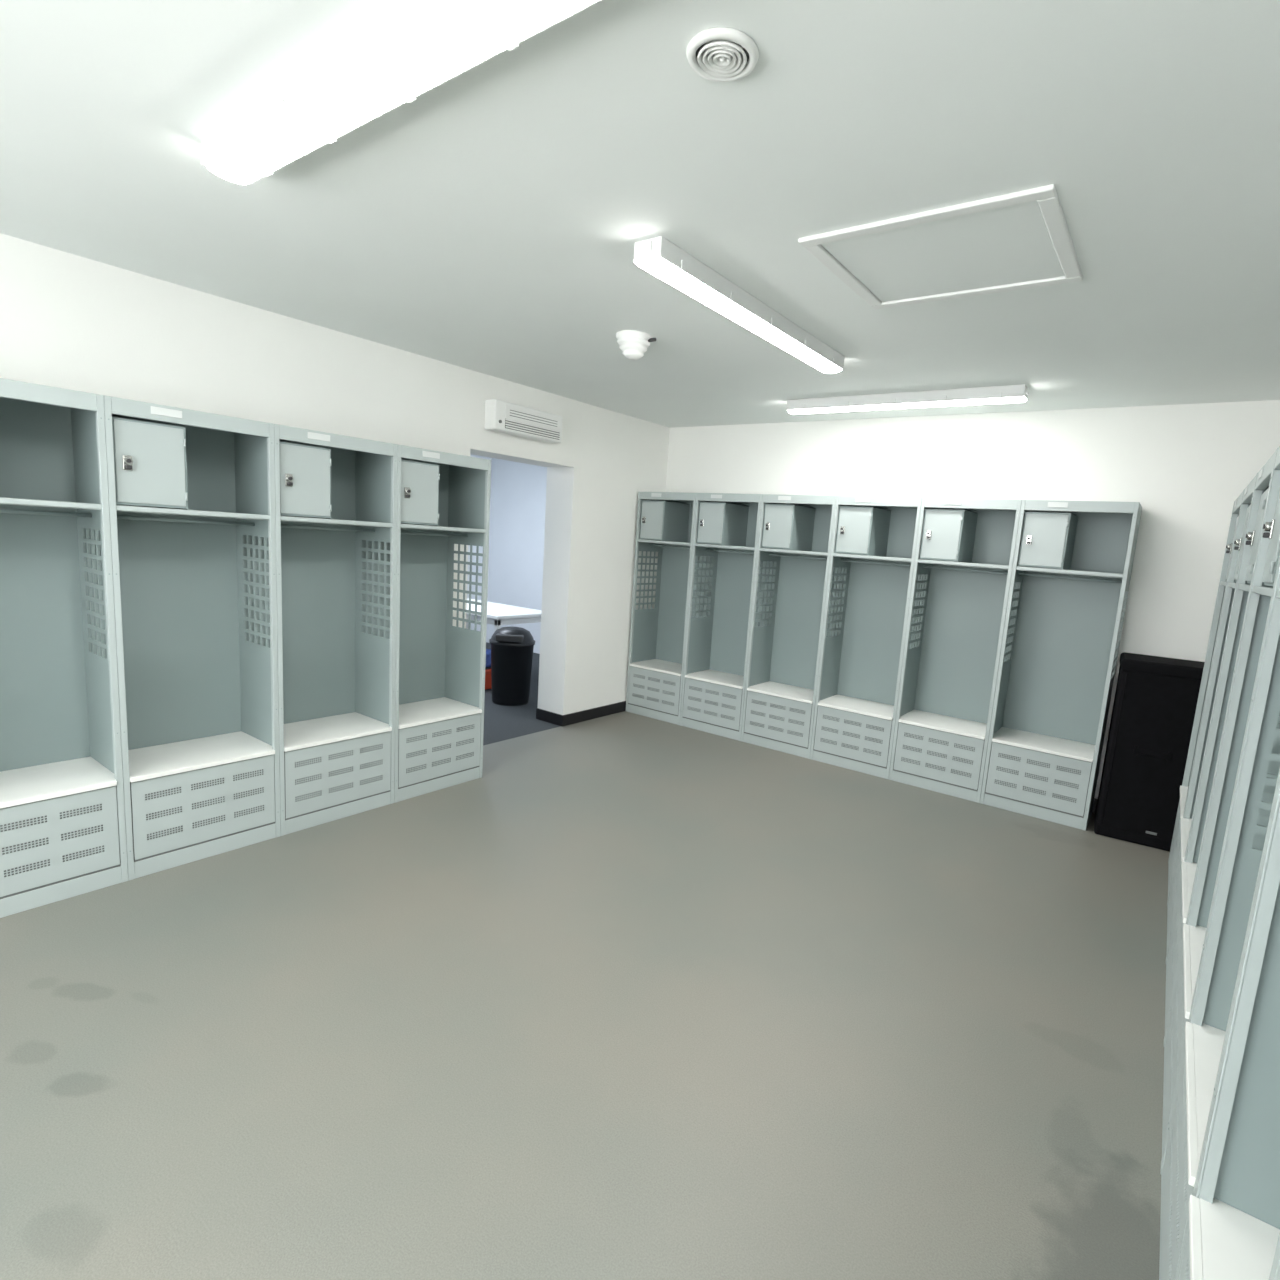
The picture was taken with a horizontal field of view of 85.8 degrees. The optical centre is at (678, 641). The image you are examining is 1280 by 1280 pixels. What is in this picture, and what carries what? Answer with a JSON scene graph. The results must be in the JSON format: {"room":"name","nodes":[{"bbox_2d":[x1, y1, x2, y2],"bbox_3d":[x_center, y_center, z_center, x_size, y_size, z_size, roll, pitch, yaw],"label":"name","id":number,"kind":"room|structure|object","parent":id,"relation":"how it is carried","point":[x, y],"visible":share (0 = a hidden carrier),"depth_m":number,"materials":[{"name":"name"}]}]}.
{"room":"changing room","nodes":[
{"label":"changing room","id":0,"kind":"room"},
{"bbox_2d":[0,233,669,714],"bbox_3d":[-2.196,-0.384,3.401,0.280,2.397,6.600,10,10,35],"label":"wall","id":1,"kind":"structure","parent":0,"point":[69,321],"depth_m":3.65,"materials":[{"name":"paint"}]},
{"bbox_2d":[484,399,562,442],"bbox_3d":[-0.983,-1.433,4.517,0.115,0.180,0.635,10,10,35],"label":"wall heater","id":2,"kind":"object","parent":1,"relation":"attached to","point":[501,416],"visible":1,"depth_m":4.41,"materials":[{"name":"white plastic"}]},
{"bbox_2d":[536,708,563,726],"bbox_3d":[-0.999,0.586,5.329,0.292,0.085,0.012,10,10,35],"label":"baseboard","id":3,"kind":"structure","parent":1,"relation":"attached to","point":[547,716],"depth_m":5.32,"materials":[{"name":"black"}]},
{"bbox_2d":[564,701,625,725],"bbox_3d":[-0.557,0.562,5.704,0.012,0.085,1.113,10,10,35],"label":"baseboard","id":4,"kind":"structure","parent":1,"relation":"attached to","point":[572,718],"depth_m":5.52,"materials":[{"name":"black"}]},
{"bbox_2d":[467,454,491,639],"bbox_3d":[-3.679,-1.011,6.946,0.100,2.397,4.300,10,10,35],"label":"wall","id":5,"kind":"structure","parent":0,"point":[480,558],"depth_m":8.55,"materials":[{"name":"paint"}]},
{"bbox_2d":[486,458,546,653],"bbox_3d":[-1.093,-0.957,7.806,3.320,2.397,0.100,10,10,35],"label":"wall","id":6,"kind":"structure","parent":0,"point":[518,490],"depth_m":8.34,"materials":[{"name":"paint"}]},
{"bbox_2d":[0,642,1169,1279],"bbox_3d":[-1.568,0.891,3.628,7.835,0.100,7.700,10,10,35],"label":"floor","id":7,"kind":"structure","parent":0,"point":[631,996],"depth_m":2.02,"materials":[{"name":"concrete"}]},
{"bbox_2d":[0,378,127,917],"bbox_3d":[-2.406,0.031,2.436,0.384,1.830,0.567,10,10,35],"label":"locker","id":8,"kind":"object","parent":7,"relation":"on","point":[63,831],"visible":1,"depth_m":2.60,"materials":[{"name":"white metal"}]},
{"bbox_2d":[83,395,280,880],"bbox_3d":[-2.075,-0.014,2.895,0.384,1.830,0.567,10,10,35],"label":"locker","id":9,"kind":"object","parent":7,"relation":"on","point":[198,700],"visible":0.98,"depth_m":2.97,"materials":[{"name":"white metal"}]},
{"bbox_2d":[243,424,396,835],"bbox_3d":[-1.744,-0.058,3.354,0.384,1.830,0.567,10,10,35],"label":"locker","id":10,"kind":"object","parent":7,"relation":"on","point":[334,493],"visible":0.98,"depth_m":3.46,"materials":[{"name":"white metal"}]},
{"bbox_2d":[362,445,490,802],"bbox_3d":[-1.412,-0.103,3.813,0.384,1.830,0.567,10,10,35],"label":"locker","id":11,"kind":"object","parent":7,"relation":"on","point":[443,499],"visible":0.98,"depth_m":3.93,"materials":[{"name":"white metal"}]},
{"bbox_2d":[485,667,491,689],"bbox_3d":[-1.875,0.318,6.379,0.400,0.188,0.300,10,10,35],"label":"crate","id":12,"kind":"object","parent":7,"relation":"on","point":[487,669],"visible":0.09,"depth_m":6.25,"materials":[{"name":"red plastic"}]},
{"bbox_2d":[485,649,490,667],"bbox_3d":[-1.862,0.125,6.351,0.320,0.200,0.240,10,10,35],"label":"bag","id":13,"kind":"object","parent":12,"relation":"on","point":[488,651],"visible":0.02,"depth_m":6.27,"materials":[{"name":"fabric"}]},
{"bbox_2d":[466,599,540,631],"bbox_3d":[-1.924,0.007,6.706,1.300,0.700,0.700,10,10,35],"label":"table","id":14,"kind":"object","parent":7,"relation":"on","point":[498,614],"visible":0.19,"depth_m":6.32,"materials":[{"name":"white plastic"}]},
{"bbox_2d":[489,626,534,705],"bbox_3d":[-1.421,0.196,5.851,0.380,0.645,0.385,3,8,-5],"label":"trash can","id":15,"kind":"object","parent":7,"relation":"on","point":[512,647],"visible":1,"depth_m":5.72,"materials":[{"name":"black plastic"}]},
{"bbox_2d":[626,492,713,724],"bbox_3d":[-0.052,-0.285,5.691,0.567,1.830,0.384,10,10,35],"label":"locker","id":16,"kind":"object","parent":7,"relation":"on","point":[665,520],"visible":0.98,"depth_m":5.74,"materials":[{"name":"white metal"}]},
{"bbox_2d":[680,493,775,740],"bbox_3d":[0.407,-0.205,5.367,0.567,1.830,0.384,10,10,35],"label":"locker","id":17,"kind":"object","parent":7,"relation":"on","point":[726,526],"visible":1,"depth_m":5.42,"materials":[{"name":"white metal"}]},
{"bbox_2d":[741,494,846,758],"bbox_3d":[0.867,-0.126,5.043,0.567,1.830,0.384,10,10,35],"label":"locker","id":18,"kind":"object","parent":7,"relation":"on","point":[795,532],"visible":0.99,"depth_m":5.10,"materials":[{"name":"white metal"}]},
{"bbox_2d":[810,496,926,778],"bbox_3d":[1.326,-0.046,4.720,0.567,1.830,0.384,10,10,35],"label":"locker","id":19,"kind":"object","parent":7,"relation":"on","point":[874,538],"visible":0.98,"depth_m":4.77,"materials":[{"name":"white metal"}]},
{"bbox_2d":[889,498,1021,802],"bbox_3d":[1.786,0.034,4.396,0.567,1.830,0.384,10,10,35],"label":"locker","id":20,"kind":"object","parent":7,"relation":"on","point":[965,548],"visible":0.98,"depth_m":4.44,"materials":[{"name":"white metal"}]},
{"bbox_2d":[980,500,1141,830],"bbox_3d":[2.245,0.114,4.072,0.567,1.830,0.384,10,10,35],"label":"locker","id":21,"kind":"object","parent":7,"relation":"on","point":[1073,560],"visible":1,"depth_m":4.11,"materials":[{"name":"white metal"}]},
{"bbox_2d":[1094,652,1204,851],"bbox_3d":[2.626,0.597,3.830,0.410,1.000,0.376,9,10,31],"label":"speaker","id":22,"kind":"object","parent":7,"relation":"on","point":[1156,698],"visible":0.75,"depth_m":3.69,"materials":[{"name":"painted metal"},{"name":"plastic"}]},
{"bbox_2d":[1159,560,1279,1279],"bbox_3d":[1.249,0.461,1.249,0.384,1.830,0.567,10,10,35],"label":"locker","id":23,"kind":"object","parent":7,"relation":"on","point":[1206,1031],"visible":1,"depth_m":1.54,"materials":[{"name":"white metal"}]},
{"bbox_2d":[1161,446,1279,1163],"bbox_3d":[1.580,0.416,1.708,0.384,1.830,0.567,10,10,35],"label":"locker","id":24,"kind":"object","parent":7,"relation":"on","point":[1268,552],"visible":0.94,"depth_m":1.98,"materials":[{"name":"white metal"}]},
{"bbox_2d":[1164,449,1279,1038],"bbox_3d":[1.911,0.372,2.167,0.384,1.830,0.567,10,10,35],"label":"locker","id":25,"kind":"object","parent":7,"relation":"on","point":[1263,478],"visible":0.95,"depth_m":2.42,"materials":[{"name":"white metal"}]},
{"bbox_2d":[1166,474,1279,956],"bbox_3d":[2.242,0.327,2.626,0.384,1.830,0.567,10,10,35],"label":"locker","id":26,"kind":"object","parent":7,"relation":"on","point":[1186,821],"visible":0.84,"depth_m":2.88,"materials":[{"name":"white metal"}]},
{"bbox_2d":[1167,490,1279,901],"bbox_3d":[2.573,0.282,3.085,0.384,1.830,0.567,10,10,35],"label":"locker","id":27,"kind":"object","parent":7,"relation":"on","point":[1237,503],"visible":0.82,"depth_m":3.35,"materials":[{"name":"white metal"}]},
{"bbox_2d":[1177,779,1279,1279],"bbox_3d":[0.918,0.506,0.790,0.384,1.830,0.567,10,10,35],"label":"locker","id":28,"kind":"object","parent":7,"relation":"on","point":[1233,1233],"visible":1,"depth_m":1.13,"materials":[{"name":"white metal"}]},
{"bbox_2d":[1275,1261,1279,1279],"bbox_3d":[0.587,0.550,0.331,0.384,1.830,0.567,10,10,35],"label":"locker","id":29,"kind":"object","parent":7,"relation":"on","point":[1278,1270],"visible":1,"depth_m":0.68,"materials":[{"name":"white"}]},
{"bbox_2d":[0,0,1279,427],"bbox_3d":[-0.283,-1.299,1.931,4.435,0.100,6.800,10,10,35],"label":"ceiling","id":30,"kind":"structure","parent":0,"point":[490,221],"depth_m":1.82,"materials":[{"name":"paint"}]},
{"bbox_2d":[200,0,599,184],"bbox_3d":[-0.590,-1.151,1.388,1.516,0.076,0.122,10,10,35],"label":"ceiling light","id":31,"kind":"object","parent":30,"relation":"attached to","point":[421,45],"depth_m":1.37,"materials":[{"name":"white plastic"}]},
{"bbox_2d":[616,330,655,359],"bbox_3d":[-0.213,-1.381,3.233,0.167,0.108,0.167,0,9,-26],"label":"smoke detector","id":32,"kind":"object","parent":30,"relation":"attached to","point":[633,344],"visible":1,"depth_m":3.19,"materials":[{"name":"white plastic"}]},
{"bbox_2d":[686,27,758,81],"bbox_3d":[0.084,-1.125,1.325,0.140,0.016,0.140,10,10,35],"label":"ceiling vent","id":33,"kind":"object","parent":30,"relation":"attached to","point":[718,54],"depth_m":1.31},
{"bbox_2d":[633,236,844,372],"bbox_3d":[0.329,-1.291,2.771,0.122,0.076,1.486,10,10,35],"label":"ceiling light","id":34,"kind":"object","parent":30,"relation":"attached to","point":[658,256],"depth_m":2.52,"materials":[{"name":"white plastic"}]},
{"bbox_2d":[786,384,1028,413],"bbox_3d":[1.285,-1.413,4.054,1.406,0.076,0.122,10,10,35],"label":"ceiling light","id":35,"kind":"object","parent":30,"relation":"attached to","point":[1010,393],"depth_m":3.95,"materials":[{"name":"white plastic"}]},
{"bbox_2d":[798,184,1082,309],"bbox_3d":[0.837,-1.197,2.160,0.695,0.014,0.660,10,10,35],"label":"access hatch","id":36,"kind":"object","parent":30,"relation":"in","point":[1019,240],"depth_m":2.10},
{"bbox_2d":[666,400,1279,798],"bbox_3d":[1.512,-0.343,4.873,4.615,2.397,0.100,10,10,35],"label":"wall","id":37,"kind":"structure","parent":0,"point":[1186,466],"depth_m":4.10,"materials":[{"name":"paint"}]},
{"bbox_2d":[1092,798,1097,812],"bbox_3d":[1.478,0.816,4.941,4.223,0.085,0.012,10,10,35],"label":"baseboard","id":38,"kind":"structure","parent":37,"relation":"attached to","point":[1095,800],"depth_m":4.19,"materials":[{"name":"black"}]}
]}

